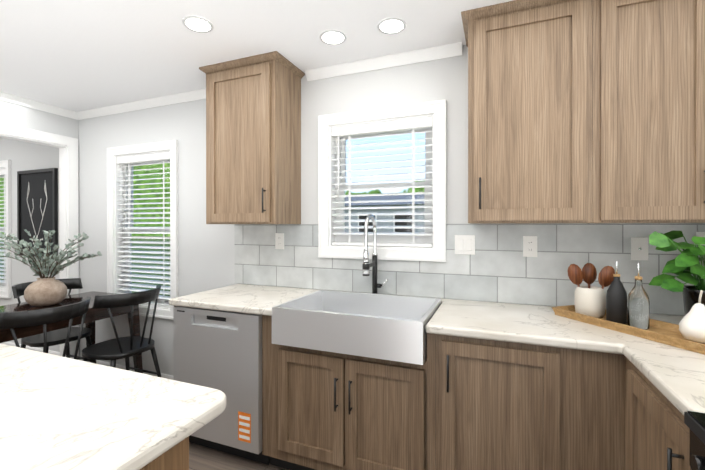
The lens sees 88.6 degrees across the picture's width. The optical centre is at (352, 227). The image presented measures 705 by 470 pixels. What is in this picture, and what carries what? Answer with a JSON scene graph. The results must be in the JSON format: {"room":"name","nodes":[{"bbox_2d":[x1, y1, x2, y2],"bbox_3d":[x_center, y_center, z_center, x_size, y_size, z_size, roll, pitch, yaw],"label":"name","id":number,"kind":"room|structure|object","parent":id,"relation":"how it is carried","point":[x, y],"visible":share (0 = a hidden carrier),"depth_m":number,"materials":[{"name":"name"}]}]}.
{"room":"kitchen","nodes":[
{"label":"kitchen","id":0,"kind":"room"},
{"bbox_2d":[0,100,78,277],"bbox_3d":[-3.616,0.090,1.185,0.100,2.520,5.000,0,0,22],"label":"wall","id":1,"kind":"structure","parent":0,"point":[24,116],"depth_m":3.20,"materials":[{"name":"white paint"}]},
{"bbox_2d":[0,91,77,119],"bbox_3d":[-3.548,-1.060,1.155,0.046,0.060,5.000,0,0,22],"label":"crown molding","id":2,"kind":"structure","parent":1,"relation":"attached to","point":[6,97],"depth_m":3.14,"materials":[{"name":"white wood"}]},
{"bbox_2d":[0,123,78,359],"bbox_3d":[-3.300,0.251,1.975,0.136,2.195,3.270,0,0,22],"label":"door frame","id":3,"kind":"structure","parent":1,"relation":"attached to","point":[68,185],"depth_m":3.40,"materials":[{"name":"white wood"}]},
{"bbox_2d":[189,442,287,469],"bbox_3d":[-3.091,1.381,0.979,9.310,0.060,5.280,0,0,22],"label":"floor","id":4,"kind":"structure","parent":0,"point":[203,457],"depth_m":2.08,"materials":[{"name":"wood"}]},
{"bbox_2d":[0,297,90,358],"bbox_3d":[-1.903,0.904,2.193,0.486,0.892,0.497,0,0,22],"label":"chair","id":5,"kind":"object","parent":4,"relation":"on","point":[28,318],"visible":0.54,"depth_m":2.06,"materials":[{"name":"black wood"}]},
{"bbox_2d":[12,278,96,363],"bbox_3d":[-2.462,0.901,2.988,0.486,0.892,0.497,0,0,22],"label":"chair","id":6,"kind":"object","parent":4,"relation":"on","point":[56,337],"visible":0.52,"depth_m":2.94,"materials":[{"name":"black wood"}]},
{"bbox_2d":[0,291,142,372],"bbox_3d":[-2.365,0.967,2.432,0.700,0.760,1.640,0,0,22],"label":"dining table","id":7,"kind":"object","parent":4,"relation":"on","point":[92,316],"visible":0.29,"depth_m":2.73,"materials":[{"name":"brown wood"}]},
{"bbox_2d":[0,229,101,305],"bbox_3d":[-2.311,0.300,2.754,0.472,0.572,0.647,0,0,22],"label":"vase","id":8,"kind":"object","parent":7,"relation":"on","point":[43,290],"visible":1,"depth_m":2.69,"materials":[{"name":"stone"}]},
{"bbox_2d":[82,285,160,376],"bbox_3d":[-1.706,0.902,2.686,0.486,0.892,0.497,0,0,22],"label":"chair","id":9,"kind":"object","parent":4,"relation":"on","point":[116,348],"visible":0.71,"depth_m":2.59,"materials":[{"name":"black wood"}]},
{"bbox_2d":[140,436,188,469],"bbox_3d":[-1.248,0.915,0.819,1.511,0.872,0.914,0,0,22],"label":"kitchen island","id":10,"kind":"object","parent":4,"relation":"on","point":[176,457],"visible":0.02,"depth_m":0.85,"materials":[{"name":"brown wood"}]},
{"bbox_2d":[0,343,225,469],"bbox_3d":[-1.268,0.458,0.797,1.650,0.043,1.020,0,0,22],"label":"island countertop","id":11,"kind":"structure","parent":10,"relation":"on","point":[57,412],"depth_m":0.85,"materials":[{"name":"stone"}]},
{"bbox_2d":[173,306,269,464],"bbox_3d":[-0.683,0.911,2.366,0.625,0.872,0.625,0,0,22],"label":"dishwasher","id":12,"kind":"object","parent":4,"relation":"on","point":[219,350],"visible":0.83,"depth_m":2.05,"materials":[{"name":"silver metal"}]},
{"bbox_2d":[262,331,437,469],"bbox_3d":[0.047,0.980,2.080,0.940,0.736,0.619,0,0,22],"label":"base cabinet","id":13,"kind":"object","parent":4,"relation":"on","point":[322,410],"depth_m":1.78,"materials":[{"name":"brown wood"}]},
{"bbox_2d":[424,333,617,469],"bbox_3d":[0.795,0.911,1.781,0.750,0.876,0.619,0,0,22],"label":"base cabinet","id":14,"kind":"object","parent":4,"relation":"on","point":[457,403],"depth_m":1.50,"materials":[{"name":"brown wood"}]},
{"bbox_2d":[618,354,691,469],"bbox_3d":[1.309,0.913,0.970,0.849,0.876,0.584,0,0,22],"label":"base cabinet","id":15,"kind":"object","parent":4,"relation":"on","point":[653,434],"depth_m":1.15,"materials":[{"name":"brown wood"}]},
{"bbox_2d":[169,284,683,353],"bbox_3d":[0.451,0.453,1.899,3.133,0.040,0.654,0,0,22],"label":"countertop","id":16,"kind":"structure","parent":15,"relation":"on","point":[506,322],"depth_m":1.72,"materials":[{"name":"stone"}]},
{"bbox_2d":[272,290,440,364],"bbox_3d":[0.048,0.511,2.000,0.790,0.190,0.560,0,0,22],"label":"sink","id":17,"kind":"object","parent":16,"relation":"in","point":[384,327],"visible":0.92,"depth_m":1.79,"materials":[{"name":"white ceramic"}]},
{"bbox_2d":[362,214,387,293],"bbox_3d":[0.142,0.174,2.232,0.116,0.516,0.217,0,0,22],"label":"faucet","id":18,"kind":"object","parent":16,"relation":"on","point":[366,265],"visible":1,"depth_m":2.28,"materials":[{"name":"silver metal"}]},
{"bbox_2d":[551,305,704,354],"bbox_3d":[1.226,0.416,1.461,0.218,0.036,0.804,0,0,-19],"label":"wood tray","id":19,"kind":"object","parent":16,"relation":"on","point":[666,333],"visible":0.71,"depth_m":1.48,"materials":[{"name":"brown wood"}]},
{"bbox_2d":[568,263,614,317],"bbox_3d":[1.140,0.298,1.731,0.189,0.250,0.126,0,0,22],"label":"utensil crock","id":20,"kind":"object","parent":19,"relation":"on","point":[589,300],"visible":0.98,"depth_m":1.70,"materials":[{"name":"beige ceramic"}]},
{"bbox_2d":[606,261,626,323],"bbox_3d":[1.175,0.286,1.607,0.075,0.275,0.076,0,0,22],"label":"bottle","id":21,"kind":"object","parent":19,"relation":"on","point":[616,303],"visible":0.9,"depth_m":1.58,"materials":[{"name":"black ceramic"}]},
{"bbox_2d":[627,263,649,329],"bbox_3d":[1.205,0.286,1.522,0.073,0.275,0.074,0,0,22],"label":"glass bottle","id":22,"kind":"object","parent":19,"relation":"on","point":[638,313],"visible":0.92,"depth_m":1.50,"materials":[{"name":"grey"}]},
{"bbox_2d":[679,290,704,342],"bbox_3d":[1.293,0.329,1.346,0.116,0.191,0.116,0,0,22],"label":"pear","id":23,"kind":"object","parent":19,"relation":"on","point":[692,324],"visible":0.98,"depth_m":1.33,"materials":[{"name":"white ceramic"}]},
{"bbox_2d":[649,230,704,314],"bbox_3d":[1.553,0.224,1.498,0.556,0.420,0.430,0,0,22],"label":"pothos plant","id":24,"kind":"object","parent":16,"relation":"on","point":[684,265],"visible":0.94,"depth_m":1.54,"materials":[{"name":"green plant"}]},
{"bbox_2d":[617,340,704,414],"bbox_3d":[1.293,0.456,0.935,0.853,0.040,0.510,0,0,22],"label":"countertop","id":25,"kind":"structure","parent":15,"relation":"on","point":[674,376],"depth_m":1.12,"materials":[{"name":"stone"}]},
{"bbox_2d":[684,410,704,469],"bbox_3d":[0.988,0.892,0.369,0.832,0.921,0.758,0,0,22],"label":"range","id":26,"kind":"object","parent":4,"relation":"on","point":[694,421],"visible":1,"depth_m":0.81,"materials":[{"name":"black metal"}]},
{"bbox_2d":[0,0,513,111],"bbox_3d":[-3.091,-1.129,0.972,9.310,0.080,5.280,0,0,22],"label":"ceiling","id":27,"kind":"structure","parent":0,"point":[77,55],"depth_m":2.09,"materials":[{"name":"white paint"}]},
{"bbox_2d":[182,16,213,32],"bbox_3d":[-0.830,-1.089,1.942,0.156,0.006,0.156,0,0,22],"label":"recessed light","id":28,"kind":"object","parent":27,"relation":"in","point":[197,24],"visible":1,"depth_m":1.94,"materials":[{"name":"white plastic"}]},
{"bbox_2d":[319,30,345,44],"bbox_3d":[-0.112,-1.089,2.075,0.156,0.006,0.156,0,0,22],"label":"recessed light","id":29,"kind":"object","parent":27,"relation":"in","point":[332,37],"visible":1,"depth_m":2.07,"materials":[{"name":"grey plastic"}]},
{"bbox_2d":[377,18,405,33],"bbox_3d":[0.212,-1.089,1.956,0.156,0.006,0.156,0,0,22],"label":"recessed light","id":30,"kind":"object","parent":27,"relation":"in","point":[391,26],"visible":1,"depth_m":1.95,"materials":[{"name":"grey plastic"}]},
{"bbox_2d":[0,45,678,375],"bbox_3d":[-2.137,0.084,3.362,9.310,2.520,0.140,0,0,22],"label":"wall","id":31,"kind":"structure","parent":0,"point":[206,258],"depth_m":2.95,"materials":[{"name":"white paint"}]},
{"bbox_2d":[0,176,5,285],"bbox_3d":[-4.044,0.017,4.156,0.676,1.326,0.050,0,0,22],"label":"window","id":32,"kind":"structure","parent":31,"relation":"in","point":[1,284],"depth_m":4.12,"materials":[{"name":"white plastic"}]},
{"bbox_2d":[0,169,5,288],"bbox_3d":[-4.067,0.016,4.097,0.668,1.321,0.060,0,0,22],"label":"window blind","id":33,"kind":"object","parent":32,"relation":"attached to","point":[2,172],"visible":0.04,"depth_m":4.01,"materials":[{"name":"white"}]},
{"bbox_2d":[0,160,10,297],"bbox_3d":[-4.065,0.017,4.102,0.840,1.490,0.136,0,0,22],"label":"window frame","id":34,"kind":"structure","parent":31,"relation":"attached to","point":[6,166],"depth_m":3.90,"materials":[{"name":"white wood"}]},
{"bbox_2d":[1,342,59,355],"bbox_3d":[-4.557,1.292,4.249,3.880,0.100,0.014,0,0,22],"label":"baseboard","id":35,"kind":"structure","parent":31,"relation":"attached to","point":[7,343],"depth_m":3.74,"materials":[{"name":"white wood"}]},
{"bbox_2d":[17,168,57,256],"bbox_3d":[-3.237,-0.149,3.707,0.630,0.885,0.030,0,0,22],"label":"picture","id":36,"kind":"object","parent":31,"relation":"attached to","point":[37,202],"visible":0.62,"depth_m":3.70,"materials":[{"name":"black paper"}]},
{"bbox_2d":[79,359,173,379],"bbox_3d":[-1.762,1.295,3.132,1.860,0.100,0.014,0,0,22],"label":"baseboard","id":37,"kind":"structure","parent":31,"relation":"attached to","point":[167,376],"depth_m":3.24,"materials":[{"name":"white wood"}]},
{"bbox_2d":[76,88,205,119],"bbox_3d":[-1.775,-1.065,3.114,1.785,0.060,0.046,0,0,22],"label":"crown molding","id":38,"kind":"structure","parent":31,"relation":"attached to","point":[199,94],"depth_m":3.12,"materials":[{"name":"white wood"}]},
{"bbox_2d":[107,140,177,319],"bbox_3d":[-1.827,0.020,3.208,0.840,1.490,0.136,0,0,22],"label":"window frame","id":39,"kind":"structure","parent":31,"relation":"attached to","point":[113,216],"depth_m":3.23,"materials":[{"name":"white wood"}]},
{"bbox_2d":[117,152,169,307],"bbox_3d":[-1.819,0.020,3.229,0.676,1.326,0.119,0,0,22],"label":"window blind","id":40,"kind":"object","parent":31,"relation":"in","point":[129,217],"depth_m":3.22,"materials":[{"name":"white plastic"}]},
{"bbox_2d":[199,51,304,223],"bbox_3d":[-0.697,-0.558,2.504,0.624,1.070,0.376,0,0,22],"label":"upper cabinet","id":41,"kind":"object","parent":31,"relation":"attached to","point":[253,139],"visible":1,"depth_m":2.37,"materials":[{"name":"brown wood"}]},
{"bbox_2d":[331,116,432,246],"bbox_3d":[0.196,-0.283,2.423,0.696,0.816,0.119,0,0,22],"label":"window blind","id":42,"kind":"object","parent":31,"relation":"in","point":[341,135],"depth_m":2.39,"materials":[{"name":"white plastic"}]},
{"bbox_2d":[318,99,445,261],"bbox_3d":[0.188,-0.283,2.401,0.860,0.980,0.136,0,0,22],"label":"window frame","id":43,"kind":"structure","parent":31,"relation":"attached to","point":[436,111],"depth_m":2.33,"materials":[{"name":"white wood"}]},
{"bbox_2d":[305,42,462,80],"bbox_3d":[0.164,-1.063,2.339,1.050,0.060,0.046,0,0,22],"label":"crown molding","id":44,"kind":"structure","parent":31,"relation":"attached to","point":[413,56],"depth_m":2.31,"materials":[{"name":"white wood"}]},
{"bbox_2d":[234,223,704,315],"bbox_3d":[0.559,0.205,2.202,3.158,0.454,0.009,0,0,22],"label":"backsplash","id":45,"kind":"structure","parent":31,"relation":"attached to","point":[498,267],"depth_m":2.10,"materials":[{"name":"tile"}]},
{"bbox_2d":[275,233,283,248],"bbox_3d":[-0.530,0.099,2.628,0.072,0.116,0.007,0,0,22],"label":"electrical outlet","id":46,"kind":"object","parent":45,"relation":"attached to","point":[279,240],"visible":1,"depth_m":2.62,"materials":[{"name":"white plastic"}]},
{"bbox_2d":[455,235,474,254],"bbox_3d":[0.668,0.103,2.148,0.116,0.116,0.008,0,0,22],"label":"light switch","id":47,"kind":"object","parent":45,"relation":"attached to","point":[464,244],"visible":1,"depth_m":2.15,"materials":[{"name":"white plastic"}]},
{"bbox_2d":[523,236,536,256],"bbox_3d":[0.993,0.106,2.019,0.072,0.116,0.007,0,0,22],"label":"electrical outlet","id":48,"kind":"object","parent":45,"relation":"attached to","point":[529,246],"visible":1,"depth_m":2.02,"materials":[{"name":"white plastic"}]},
{"bbox_2d":[631,237,647,260],"bbox_3d":[1.457,0.108,1.833,0.072,0.116,0.008,0,0,22],"label":"outlet","id":49,"kind":"object","parent":45,"relation":"attached to","point":[639,248],"visible":1,"depth_m":1.83,"materials":[{"name":"white plastic"}]},
{"bbox_2d":[696,232,704,255],"bbox_3d":[1.699,0.079,1.737,0.072,0.116,0.007,0,0,22],"label":"electrical outlet","id":50,"kind":"object","parent":45,"relation":"attached to","point":[700,234],"visible":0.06,"depth_m":1.74,"materials":[{"name":"white plastic"}]},
{"bbox_2d":[461,0,591,223],"bbox_3d":[0.876,-0.556,1.875,0.572,1.070,0.376,0,0,22],"label":"upper cabinet","id":51,"kind":"object","parent":31,"relation":"attached to","point":[529,111],"visible":1,"depth_m":1.73,"materials":[{"name":"brown wood"}]},
{"bbox_2d":[592,0,704,222],"bbox_3d":[1.546,-0.556,1.608,0.869,1.070,0.376,0,0,22],"label":"upper cabinet","id":52,"kind":"object","parent":31,"relation":"attached to","point":[648,111],"visible":0.88,"depth_m":1.56,"materials":[{"name":"brown wood"}]},
{"label":"outside","id":53,"kind":"structure","parent":0,"visible":0},
{"bbox_2d":[0,237,169,295],"bbox_3d":[-26.759,1.484,29.368,150.000,0.180,29.850,0,0,22],"label":"lawn","id":54,"kind":"structure","parent":53,"point":[146,244],"depth_m":15.68,"materials":[{"name":"green plant"}]},
{"bbox_2d":[345,194,423,231],"bbox_3d":[1.672,-0.402,24.378,12.300,3.620,6.800,0,0,22],"label":"house","id":55,"kind":"structure","parent":54,"relation":"on","point":[388,197],"depth_m":21.21,"materials":[{"name":"grey"}]},
{"bbox_2d":[0,133,424,236],"bbox_3d":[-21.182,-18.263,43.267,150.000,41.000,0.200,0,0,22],"label":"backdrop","id":56,"kind":"structure","parent":53,"point":[392,157],"depth_m":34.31,"materials":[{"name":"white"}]}
]}

